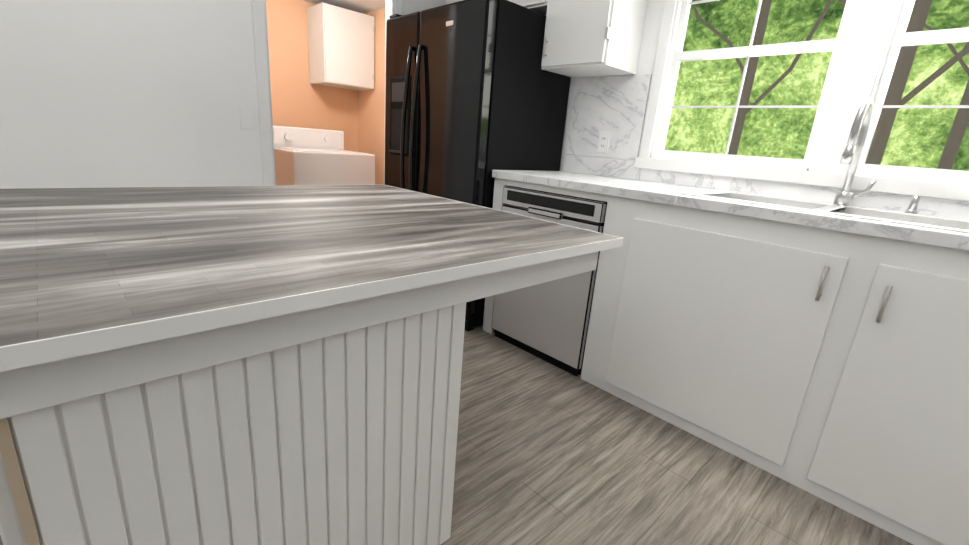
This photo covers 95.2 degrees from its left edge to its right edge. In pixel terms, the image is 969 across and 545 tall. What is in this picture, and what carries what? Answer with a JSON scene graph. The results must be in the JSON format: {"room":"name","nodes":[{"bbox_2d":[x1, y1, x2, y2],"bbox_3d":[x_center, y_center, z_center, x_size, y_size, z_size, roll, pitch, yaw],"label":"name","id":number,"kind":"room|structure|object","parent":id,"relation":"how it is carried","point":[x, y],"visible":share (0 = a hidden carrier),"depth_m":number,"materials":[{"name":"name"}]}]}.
{"room":"kitchen","nodes":[
{"label":"kitchen","id":0,"kind":"room"},
{"bbox_2d":[0,0,444,187],"bbox_3d":[-1.861,-1.033,1.752,4.630,2.807,0.070,-11,23,-43],"label":"wall","id":1,"kind":"structure","parent":0,"point":[125,93],"depth_m":2.02,"materials":[{"name":"white paint"}]},
{"bbox_2d":[239,106,254,129],"bbox_3d":[-1.270,-0.827,2.369,0.070,0.115,0.010,-11,23,-43],"label":"light switch","id":2,"kind":"object","parent":1,"relation":"attached to","point":[246,117],"visible":1,"depth_m":2.37,"materials":[{"name":"white plastic"}]},
{"bbox_2d":[251,0,402,185],"bbox_3d":[-0.929,-0.863,2.751,0.920,2.060,0.091,-11,23,-43],"label":"door frame","id":3,"kind":"structure","parent":1,"relation":"attached to","point":[260,30],"depth_m":2.41,"materials":[{"name":"white paint"}]},
{"bbox_2d":[266,0,357,151],"bbox_3d":[-1.983,-1.486,3.793,2.150,2.505,0.100,-11,23,-43],"label":"wall","id":4,"kind":"structure","parent":0,"point":[298,99],"depth_m":3.94,"materials":[{"name":"orange paint"}]},
{"bbox_2d":[307,2,374,90],"bbox_3d":[-1.282,-2.003,3.989,0.475,0.610,0.333,-11,23,-43],"label":"wall cabinet","id":5,"kind":"object","parent":4,"relation":"attached to","point":[341,46],"visible":0.98,"depth_m":3.86,"materials":[{"name":"white paint"}]},
{"bbox_2d":[303,0,385,13],"bbox_3d":[-1.375,-2.111,3.000,1.930,0.040,1.496,-11,23,-43],"label":"ceiling","id":6,"kind":"structure","parent":0,"point":[363,6],"depth_m":3.82,"materials":[{"name":"white paint"}]},
{"bbox_2d":[382,8,385,184],"bbox_3d":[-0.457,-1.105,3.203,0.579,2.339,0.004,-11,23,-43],"label":"wall","id":7,"kind":"structure","parent":0,"point":[383,9],"depth_m":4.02,"materials":[{"name":"white paint"}]},
{"bbox_2d":[0,325,912,544],"bbox_3d":[-1.060,0.673,1.333,4.770,0.100,5.850,-11,23,-43],"label":"floor","id":8,"kind":"structure","parent":0,"point":[547,453],"depth_m":1.49,"materials":[{"name":"brown wood"}]},
{"bbox_2d":[0,269,479,544],"bbox_3d":[-0.574,0.344,1.026,0.731,0.776,0.729,-11,23,-43],"label":"kitchen island","id":9,"kind":"object","parent":8,"relation":"on","point":[231,365],"depth_m":0.67,"materials":[{"name":"white paint"}]},
{"bbox_2d":[273,125,374,185],"bbox_3d":[-1.419,-0.686,3.811,0.680,1.050,0.720,-11,23,-43],"label":"dryer","id":10,"kind":"object","parent":8,"relation":"on","point":[307,156],"visible":0.48,"depth_m":3.56,"materials":[{"name":"white metal"}]},
{"bbox_2d":[385,0,570,330],"bbox_3d":[-0.120,-0.636,2.790,0.775,1.725,0.880,-11,23,-43],"label":"fridge","id":11,"kind":"object","parent":8,"relation":"on","point":[476,94],"visible":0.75,"depth_m":2.37,"materials":[{"name":"black metal"}]},
{"bbox_2d":[491,186,606,375],"bbox_3d":[0.475,-0.009,2.391,0.615,0.841,0.600,-11,23,-43],"label":"dishwasher","id":12,"kind":"object","parent":8,"relation":"on","point":[548,322],"visible":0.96,"depth_m":2.15,"materials":[{"name":"white metal"}]},
{"bbox_2d":[580,190,898,484],"bbox_3d":[1.006,0.158,1.903,0.626,0.875,0.871,-11,23,-43],"label":"base cabinet","id":13,"kind":"object","parent":8,"relation":"on","point":[813,339],"depth_m":1.59,"materials":[{"name":"white paint"}]},
{"bbox_2d":[795,218,968,544],"bbox_3d":[1.596,0.376,1.320,0.626,0.875,0.845,-11,23,-43],"label":"base cabinet","id":14,"kind":"object","parent":8,"relation":"on","point":[889,448],"depth_m":1.27,"materials":[{"name":"white paint"}]},
{"bbox_2d":[358,0,898,184],"bbox_3d":[0.747,-0.777,2.534,0.120,2.270,5.690,-11,23,-43],"label":"wall","id":15,"kind":"structure","parent":0,"point":[369,101],"depth_m":4.01,"materials":[{"name":"white paint"}]},
{"bbox_2d":[445,0,647,77],"bbox_3d":[1.067,-1.237,1.751,0.346,0.740,3.560,-11,23,-43],"label":"upper cabinet","id":16,"kind":"object","parent":15,"relation":"attached to","point":[590,38],"visible":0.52,"depth_m":2.21,"materials":[{"name":"white paint"}]},
{"bbox_2d":[564,74,651,159],"bbox_3d":[0.954,-0.435,1.065,1.669,0.439,3.034,-11,23,-43],"label":"backsplash panel","id":17,"kind":"object","parent":15,"relation":"attached to","point":[615,106],"visible":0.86,"depth_m":2.47,"materials":[{"name":"stone"}]},
{"bbox_2d":[597,131,610,152],"bbox_3d":[0.675,-0.740,2.512,0.008,0.115,0.070,-11,23,-43],"label":"outlet","id":18,"kind":"object","parent":17,"relation":"attached to","point":[603,142],"visible":1,"depth_m":2.51,"materials":[{"name":"white plastic"}]},
{"bbox_2d":[634,0,968,200],"bbox_3d":[1.472,-0.891,1.703,0.128,1.105,1.680,-11,23,-43],"label":"window","id":19,"kind":"structure","parent":15,"relation":"in","point":[858,44],"depth_m":1.78,"materials":[{"name":"white paint"}]},
{"label":"outside","id":20,"kind":"structure","parent":0,"visible":0},
{"bbox_2d":[692,0,757,147],"bbox_3d":[2.766,-2.710,4.791,1.737,9.000,0.348,19,22,40],"label":"trunk","id":21,"kind":"object","parent":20,"point":[699,18],"depth_m":4.95,"materials":[{"name":"brown plant"}]},
{"bbox_2d":[664,0,968,170],"bbox_3d":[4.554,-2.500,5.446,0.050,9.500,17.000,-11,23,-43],"label":"foliage","id":22,"kind":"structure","parent":20,"point":[936,130],"depth_m":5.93,"materials":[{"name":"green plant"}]},
{"bbox_2d":[728,0,968,169],"bbox_3d":[3.335,-2.334,3.667,1.746,9.000,0.368,19,22,40],"label":"trunk","id":23,"kind":"object","parent":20,"point":[903,62],"depth_m":3.99,"materials":[{"name":"brown plant"}]}
]}

